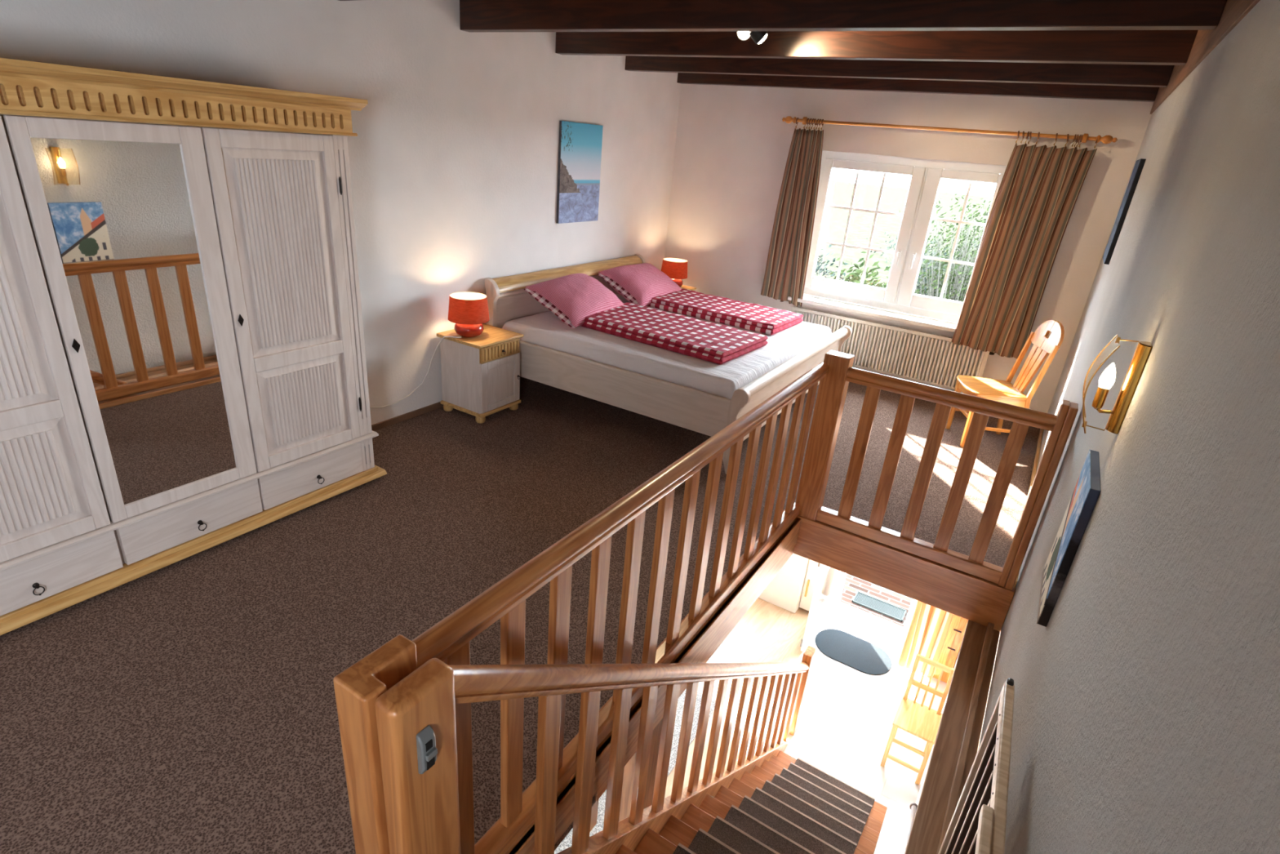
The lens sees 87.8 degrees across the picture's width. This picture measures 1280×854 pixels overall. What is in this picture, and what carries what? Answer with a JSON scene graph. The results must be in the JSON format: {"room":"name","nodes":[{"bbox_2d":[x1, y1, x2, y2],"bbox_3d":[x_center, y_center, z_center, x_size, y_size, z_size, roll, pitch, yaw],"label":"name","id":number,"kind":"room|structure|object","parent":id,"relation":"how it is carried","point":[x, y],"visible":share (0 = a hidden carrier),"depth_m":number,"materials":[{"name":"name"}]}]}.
{"room":"bedroom","nodes":[
{"label":"bedroom","id":0,"kind":"room"},
{"bbox_2d":[0,0,680,424],"bbox_3d":[-2.101,-1.048,3.620,0.200,3.040,9.120,18,26,28],"label":"wall","id":1,"kind":"structure","parent":0,"point":[453,157],"depth_m":4.39,"materials":[{"name":"paint"}]},
{"bbox_2d":[371,376,524,431],"bbox_3d":[-2.169,0.200,3.999,0.016,0.045,8.920,18,26,28],"label":"baseboard","id":2,"kind":"structure","parent":1,"relation":"attached to","point":[412,414],"depth_m":4.74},
{"bbox_2d":[555,120,603,223],"bbox_3d":[-0.509,-2.140,5.619,0.026,0.782,0.560,18,26,28],"label":"picture","id":3,"kind":"object","parent":1,"relation":"attached to","point":[580,144],"visible":1,"depth_m":5.58},
{"bbox_2d":[0,377,1039,853],"bbox_3d":[-0.607,0.823,3.180,4.150,0.200,8.920,18,26,28],"label":"floor","id":4,"kind":"structure","parent":0,"point":[188,705],"depth_m":2.81,"materials":[{"name":"carpet"}]},
{"bbox_2d":[0,57,386,635],"bbox_3d":[-2.201,-0.401,2.865,0.648,2.030,2.087,18,26,28],"label":"wardrobe","id":5,"kind":"object","parent":4,"relation":"on","point":[184,375],"visible":1,"depth_m":2.75,"materials":[{"name":"white wood"}]},
{"bbox_2d":[30,137,236,505],"bbox_3d":[-2.011,-0.395,2.731,0.008,1.446,0.482,18,26,28],"label":"mirror","id":6,"kind":"object","parent":5,"relation":"attached to","point":[122,218],"depth_m":2.68,"materials":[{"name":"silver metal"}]},
{"bbox_2d":[436,323,524,423],"bbox_3d":[-1.172,-0.402,4.916,0.434,0.590,0.444,18,26,28],"label":"nightstand","id":7,"kind":"object","parent":4,"relation":"on","point":[481,377],"visible":0.99,"depth_m":4.77,"materials":[{"name":"white wood"}]},
{"bbox_2d":[369,291,489,408],"bbox_3d":[-1.503,-0.530,4.596,0.945,0.731,0.284,-10,27,-31],"label":"table lamp","id":8,"kind":"object","parent":7,"relation":"on","point":[468,311],"visible":0.98,"depth_m":4.60,"materials":[{"name":"red fabric"}]},
{"bbox_2d":[333,350,854,853],"bbox_3d":[0.220,0.586,2.610,0.158,1.215,2.966,18,26,28],"label":"landing railing","id":9,"kind":"object","parent":4,"relation":"on","point":[357,688],"visible":0.83,"depth_m":2.07,"materials":[{"name":"brown wood"}]},
{"bbox_2d":[504,516,800,853],"bbox_3d":[0.213,0.998,2.901,0.085,0.240,2.530,18,26,28],"label":"beam","id":10,"kind":"structure","parent":4,"relation":"on","point":[704,642],"depth_m":2.85,"materials":[{"name":"brown wood"}]},
{"bbox_2d":[484,253,852,474],"bbox_3d":[0.338,-0.732,5.579,2.229,0.922,2.297,18,26,28],"label":"double bed","id":11,"kind":"object","parent":4,"relation":"on","point":[686,407],"visible":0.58,"depth_m":4.77,"materials":[{"name":"white wood"}]},
{"bbox_2d":[502,293,831,399],"bbox_3d":[0.306,-0.736,5.551,2.020,0.261,2.100,18,26,28],"label":"mattress","id":12,"kind":"object","parent":11,"relation":"on","point":[545,329],"visible":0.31,"depth_m":4.77,"materials":[{"name":"white fabric"}]},
{"bbox_2d":[524,273,623,328],"bbox_3d":[-0.495,-1.045,5.420,0.489,0.344,0.836,17,26,25],"label":"pillow","id":13,"kind":"object","parent":12,"relation":"on","point":[574,297],"visible":0.94,"depth_m":5.19,"materials":[{"name":"pink fabric"}]},
{"bbox_2d":[597,262,681,306],"bbox_3d":[0.034,-1.341,6.225,0.489,0.317,0.836,18,26,28],"label":"pillow","id":14,"kind":"object","parent":12,"relation":"on","point":[638,283],"visible":0.87,"depth_m":5.98,"materials":[{"name":"pink fabric"}]},
{"bbox_2d":[581,302,768,364],"bbox_3d":[0.218,-0.756,5.143,1.360,0.088,0.740,20,27,30],"label":"duvet","id":15,"kind":"object","parent":12,"relation":"on","point":[718,344],"visible":0.97,"depth_m":4.97,"materials":[{"name":"red fabric"}]},
{"bbox_2d":[648,288,803,334],"bbox_3d":[0.705,-1.063,5.962,1.360,0.088,0.660,19,27,29],"label":"duvet","id":16,"kind":"object","parent":12,"relation":"on","point":[748,316],"visible":0.89,"depth_m":5.78,"materials":[{"name":"red fabric"}]},
{"bbox_2d":[680,284,696,290],"bbox_3d":[0.281,-1.198,7.079,0.434,0.590,0.444,18,26,28],"label":"nightstand","id":17,"kind":"object","parent":4,"relation":"on","point":[691,288],"visible":0.02,"depth_m":7.01,"materials":[{"name":"wood"}]},
{"bbox_2d":[661,257,687,287],"bbox_3d":[0.351,-1.580,6.867,0.284,0.285,0.284,18,26,28],"label":"table lamp","id":18,"kind":"object","parent":17,"relation":"on","point":[676,268],"visible":0.82,"depth_m":6.75,"materials":[{"name":"red fabric"}]},
{"bbox_2d":[945,320,1064,453],"bbox_3d":[2.760,-0.351,5.092,0.552,1.000,0.468,7,23,4],"label":"chair","id":19,"kind":"object","parent":4,"relation":"on","point":[1002,391],"visible":0.82,"depth_m":5.01,"materials":[{"name":"brown wood"}]},
{"bbox_2d":[664,597,946,808],"bbox_3d":[-0.265,2.561,4.951,4.030,0.100,6.080,18,26,28],"label":"floor","id":20,"kind":"structure","parent":0,"point":[843,731],"depth_m":5.71,"materials":[{"name":"white tile"}]},
{"bbox_2d":[554,688,715,853],"bbox_3d":[-0.549,2.598,4.664,1.040,0.012,2.900,18,26,28],"label":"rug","id":21,"kind":"object","parent":20,"relation":"on","point":[566,842],"visible":0.02,"depth_m":5.13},
{"bbox_2d":[618,718,662,821],"bbox_3d":[-0.052,2.120,3.216,0.120,2.105,0.110,18,26,28],"label":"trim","id":22,"kind":"structure","parent":20,"relation":"on","point":[628,771],"depth_m":2.94,"materials":[{"name":"brown wood"}]},
{"bbox_2d":[556,740,911,853],"bbox_3d":[0.788,2.135,3.378,1.023,2.750,3.385,18,26,28],"label":"staircase","id":23,"kind":"structure","parent":20,"relation":"on","point":[776,802],"depth_m":3.52,"materials":[{"name":"brown wood"}]},
{"bbox_2d":[374,644,816,853],"bbox_3d":[0.403,1.465,3.308,0.068,3.313,3.735,18,26,28],"label":"stair railing","id":24,"kind":"object","parent":23,"relation":"attached to","point":[422,811],"visible":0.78,"depth_m":1.91,"materials":[{"name":"brown wood"}]},
{"bbox_2d":[416,724,437,773],"bbox_3d":[-0.399,0.613,1.252,0.026,0.101,0.034,18,26,28],"label":"latch","id":25,"kind":"object","parent":24,"relation":"attached to","point":[427,751],"visible":1,"depth_m":1.24,"materials":[{"name":"grey plastic"}]},
{"bbox_2d":[758,553,829,613],"bbox_3d":[1.644,1.001,6.630,0.570,1.746,0.405,18,26,28],"label":"tall cabinet","id":26,"kind":"object","parent":20,"relation":"on","point":[793,587],"visible":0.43,"depth_m":6.70,"materials":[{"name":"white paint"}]},
{"bbox_2d":[815,628,892,675],"bbox_3d":[2.019,2.125,6.304,0.715,0.010,0.450,18,26,28],"label":"doormat","id":27,"kind":"object","parent":20,"relation":"on","point":[857,653],"visible":1,"depth_m":6.29,"materials":[{"name":"grey fabric"}]},
{"bbox_2d":[880,653,954,785],"bbox_3d":[2.104,2.212,5.035,0.300,0.860,0.365,18,26,28],"label":"dining chair","id":28,"kind":"object","parent":20,"relation":"on","point":[916,718],"visible":0.96,"depth_m":5.02,"materials":[{"name":"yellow wood"}]},
{"bbox_2d":[928,614,968,683],"bbox_3d":[2.862,1.378,5.816,0.205,1.900,0.378,18,26,28],"label":"tall cabinet","id":29,"kind":"object","parent":20,"relation":"on","point":[953,642],"visible":0.23,"depth_m":5.87,"materials":[{"name":"wood"}]},
{"bbox_2d":[822,567,916,631],"bbox_3d":[1.478,0.643,6.979,4.030,2.110,0.120,18,26,28],"label":"wall","id":30,"kind":"structure","parent":0,"point":[832,571],"depth_m":6.93,"materials":[{"name":"paint"}]},
{"bbox_2d":[800,563,840,652],"bbox_3d":[1.823,1.056,6.210,0.088,1.988,0.915,18,26,28],"label":"door","id":31,"kind":"structure","parent":30,"relation":"in","point":[813,624],"depth_m":6.20,"materials":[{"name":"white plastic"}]},
{"bbox_2d":[833,601,906,634],"bbox_3d":[2.352,1.951,6.804,0.740,0.032,0.090,18,26,28],"label":"trim","id":32,"kind":"structure","parent":30,"relation":"attached to","point":[882,621],"depth_m":6.79,"materials":[{"name":"white paint"}]},
{"bbox_2d":[834,571,916,632],"bbox_3d":[2.448,1.010,6.424,0.740,2.030,0.100,18,26,28],"label":"trim","id":33,"kind":"structure","parent":30,"relation":"attached to","point":[842,581],"depth_m":6.79,"materials":[{"name":"white paint"}]},
{"bbox_2d":[664,84,1153,413],"bbox_3d":[2.003,-1.791,6.208,3.900,3.040,0.200,18,26,28],"label":"wall","id":34,"kind":"structure","parent":0,"point":[732,144],"depth_m":5.84,"materials":[{"name":"paint"}]},
{"bbox_2d":[790,305,994,389],"bbox_3d":[2.254,-0.669,6.244,1.852,0.596,0.076,18,26,28],"label":"radiator","id":35,"kind":"object","parent":34,"relation":"attached to","point":[929,357],"visible":0.77,"depth_m":6.09,"materials":[{"name":"metal"}]},
{"bbox_2d":[787,150,1007,332],"bbox_3d":[2.256,-1.680,5.947,1.630,1.358,0.310,18,26,28],"label":"window","id":36,"kind":"structure","parent":34,"relation":"in","point":[899,295],"depth_m":5.99,"materials":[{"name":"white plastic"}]},
{"bbox_2d":[782,115,1117,144],"bbox_3d":[2.406,-2.453,5.472,2.594,0.063,0.152,18,26,28],"label":"curtain rod","id":37,"kind":"object","parent":34,"relation":"attached to","point":[1106,140],"visible":1,"depth_m":5.33,"materials":[{"name":"orange wood"}]},
{"bbox_2d":[760,117,823,306],"bbox_3d":[1.450,-1.975,6.212,0.440,1.658,0.097,18,26,28],"label":"curtain","id":38,"kind":"object","parent":37,"relation":"hanging from","point":[788,258],"visible":1,"depth_m":6.21,"materials":[{"name":"brown fabric"}]},
{"bbox_2d":[951,130,1097,358],"bbox_3d":[3.045,-1.422,5.336,0.611,1.720,0.168,18,26,28],"label":"curtain","id":39,"kind":"object","parent":37,"relation":"hanging from","point":[1040,187],"visible":1,"depth_m":5.30,"materials":[{"name":"brown fabric"}]},
{"bbox_2d":[915,641,999,804],"bbox_3d":[1.757,2.049,3.795,0.170,2.075,5.900,18,26,28],"label":"wall","id":40,"kind":"structure","parent":0,"point":[929,757],"depth_m":4.90,"materials":[{"name":"paint"}]},
{"bbox_2d":[905,802,917,849],"bbox_3d":[1.166,1.932,2.898,0.056,1.729,2.335,18,26,28],"label":"wall handrail","id":41,"kind":"object","parent":40,"relation":"attached to","point":[913,806],"visible":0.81,"depth_m":3.83,"materials":[{"name":"metal"}]},
{"bbox_2d":[897,600,954,675],"bbox_3d":[2.594,1.319,5.667,0.500,1.984,0.092,18,26,28],"label":"curtain","id":42,"kind":"object","parent":40,"relation":"hanging from","point":[929,626],"visible":0.33,"depth_m":5.89,"materials":[{"name":"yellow fabric"}]},
{"bbox_2d":[904,619,1000,853],"bbox_3d":[1.113,1.401,2.446,0.155,0.065,2.530,18,26,28],"label":"wooden beam","id":43,"kind":"structure","parent":40,"relation":"attached to","point":[956,746],"depth_m":2.74,"materials":[{"name":"brown wood"}]},
{"bbox_2d":[978,0,1279,853],"bbox_3d":[1.351,0.074,1.714,0.200,3.040,9.120,18,26,28],"label":"wall","id":44,"kind":"structure","parent":0,"point":[1146,709],"depth_m":1.16,"materials":[{"name":"paint"}]},
{"bbox_2d":[793,515,1015,631],"bbox_3d":[1.393,0.779,3.647,1.139,0.250,0.040,18,26,28],"label":"wooden beam","id":45,"kind":"structure","parent":44,"relation":"attached to","point":[962,594],"depth_m":3.60,"materials":[{"name":"brown wood"}]},
{"bbox_2d":[816,366,1078,590],"bbox_3d":[1.497,0.215,3.410,1.023,0.985,0.095,18,26,28],"label":"railing","id":46,"kind":"object","parent":45,"relation":"on","point":[1060,425],"visible":1,"depth_m":3.35,"materials":[{"name":"brown wood"}]},
{"bbox_2d":[937,677,1014,853],"bbox_3d":[0.690,1.105,1.485,0.045,0.723,0.891,17,26,26],"label":"safety gate","id":47,"kind":"object","parent":44,"relation":"attached to","point":[977,824],"visible":1,"depth_m":1.57,"materials":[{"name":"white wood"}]},
{"bbox_2d":[1013,428,1044,588],"bbox_3d":[2.695,0.381,4.566,0.020,0.060,2.940,18,26,28],"label":"baseboard","id":48,"kind":"structure","parent":44,"relation":"attached to","point":[1041,433],"depth_m":4.84,"materials":[{"name":"brown wood"}]},
{"bbox_2d":[1036,449,1101,626],"bbox_3d":[1.302,0.332,2.019,0.026,0.460,0.330,18,26,28],"label":"picture","id":49,"kind":"object","parent":44,"relation":"attached to","point":[1086,491],"visible":1,"depth_m":1.94},
{"bbox_2d":[1081,334,1152,434],"bbox_3d":[1.284,-0.114,1.816,0.111,0.262,0.158,18,26,28],"label":"wall light","id":50,"kind":"object","parent":44,"relation":"attached to","point":[1143,350],"visible":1,"depth_m":1.80,"materials":[{"name":"gold metal"}]},
{"bbox_2d":[1092,386,1111,413],"bbox_3d":[1.282,-0.072,1.833,0.050,0.073,0.027,18,26,28],"label":"candle holder","id":51,"kind":"object","parent":50,"relation":"on","point":[1102,392],"depth_m":1.83,"materials":[{"name":"gold metal"}]},
{"bbox_2d":[1102,158,1146,264],"bbox_3d":[3.092,-1.377,4.256,0.026,0.620,0.460,18,26,28],"label":"picture","id":52,"kind":"object","parent":44,"relation":"attached to","point":[1140,163],"visible":1,"depth_m":4.12},
{"bbox_2d":[1150,0,1260,114],"bbox_3d":[1.312,-1.088,1.187,0.012,0.303,8.920,18,26,28],"label":"trim","id":53,"kind":"structure","parent":44,"relation":"attached to","point":[1234,11],"depth_m":2.63,"materials":[{"name":"brown wood"}]},
{"bbox_3d":[-0.287,-1.807,1.996,4.350,0.120,9.320,18,26,28],"label":"ceiling","id":54,"kind":"structure","parent":0,"visible":0},
{"bbox_2d":[736,31,767,44],"bbox_3d":[0.660,-2.350,3.879,0.200,0.208,0.133,18,26,28],"label":"ceiling spotlight","id":55,"kind":"object","parent":54,"relation":"attached to","point":[758,37],"visible":0.48,"depth_m":3.86,"materials":[{"name":"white metal"}]},
{"bbox_2d":[459,0,1226,32],"bbox_3d":[0.517,-2.120,3.334,3.888,0.225,0.085,18,26,28],"label":"ceiling beam","id":56,"kind":"structure","parent":54,"relation":"attached to","point":[475,15],"depth_m":3.09,"materials":[{"name":"brown wood"}]},
{"bbox_2d":[555,30,1198,65],"bbox_3d":[1.029,-2.401,4.096,3.888,0.225,0.085,18,26,28],"label":"ceiling beam","id":57,"kind":"structure","parent":54,"relation":"attached to","point":[1153,47],"depth_m":3.77,"materials":[{"name":"brown wood"}]},
{"bbox_2d":[625,56,1174,87],"bbox_3d":[1.536,-2.679,4.851,3.888,0.225,0.085,18,26,28],"label":"ceiling beam","id":58,"kind":"structure","parent":54,"relation":"attached to","point":[1099,74],"depth_m":4.60,"materials":[{"name":"brown wood"}]},
{"bbox_2d":[676,72,1159,102],"bbox_3d":[2.029,-2.949,5.585,3.888,0.225,0.085,18,26,28],"label":"ceiling beam","id":59,"kind":"structure","parent":54,"relation":"attached to","point":[1146,94],"depth_m":5.36,"materials":[{"name":"brown wood"}]},
{"bbox_3d":[0.114,0.551,4.239,3.830,0.015,5.630,18,26,28],"label":"ceiling","id":60,"kind":"structure","parent":0,"visible":0},
{"bbox_2d":[589,800,598,832],"bbox_3d":[-0.181,1.387,2.390,0.040,0.135,0.050,18,26,28],"label":"trim","id":61,"kind":"structure","parent":60,"relation":"attached to","point":[595,804],"depth_m":2.38,"materials":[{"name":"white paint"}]},
{"label":"outside","id":62,"kind":"structure","parent":0,"visible":0},
{"bbox_2d":[803,180,992,317],"bbox_3d":[41.619,-21.466,70.583,120.000,0.480,151.000,18,26,28],"label":"outdoor background","id":63,"kind":"structure","parent":62,"point":[893,199],"depth_m":53.70,"materials":[{"name":"white"}]},
{"bbox_2d":[806,244,852,300],"bbox_3d":[3.025,-1.631,12.379,1.200,3.404,1.356,2,23,-8],"label":"shrub","id":64,"kind":"object","parent":63,"relation":"on","point":[819,262],"visible":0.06,"depth_m":11.88,"materials":[{"name":"green plant"}]},
{"bbox_2d":[818,251,890,311],"bbox_3d":[3.288,-1.003,10.874,1.232,3.722,1.399,18,26,28],"label":"shrub","id":65,"kind":"object","parent":63,"relation":"on","point":[855,278],"visible":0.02,"depth_m":10.20,"materials":[{"name":"green plant"}]},
{"bbox_2d":[870,231,978,297],"bbox_3d":[9.573,-5.019,22.100,4.336,3.015,4.167,18,26,28],"label":"shrub","id":66,"kind":"object","parent":63,"relation":"on","point":[928,248],"visible":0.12,"depth_m":21.80,"materials":[{"name":"green plant"}]},
{"bbox_2d":[899,181,991,323],"bbox_3d":[5.027,-1.384,10.708,2.186,5.252,2.252,4,23,-3],"label":"tree","id":67,"kind":"object","parent":63,"relation":"on","point":[960,282],"visible":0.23,"depth_m":10.21,"materials":[{"name":"green plant"}]},
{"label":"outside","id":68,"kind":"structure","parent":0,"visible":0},
{"bbox_2d":[840,573,911,626],"bbox_3d":[3.129,1.716,8.053,18.000,0.370,2.880,18,26,28],"label":"paving","id":69,"kind":"object","parent":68,"point":[852,584],"depth_m":7.20,"materials":[{"name":"brick"}]},
{"bbox_2d":[852,591,906,622],"bbox_3d":[2.527,1.891,7.023,0.520,0.018,0.210,18,26,28],"label":"grate","id":70,"kind":"object","parent":69,"relation":"on","point":[875,604],"visible":1,"depth_m":7.02,"materials":[{"name":"silver metal"}]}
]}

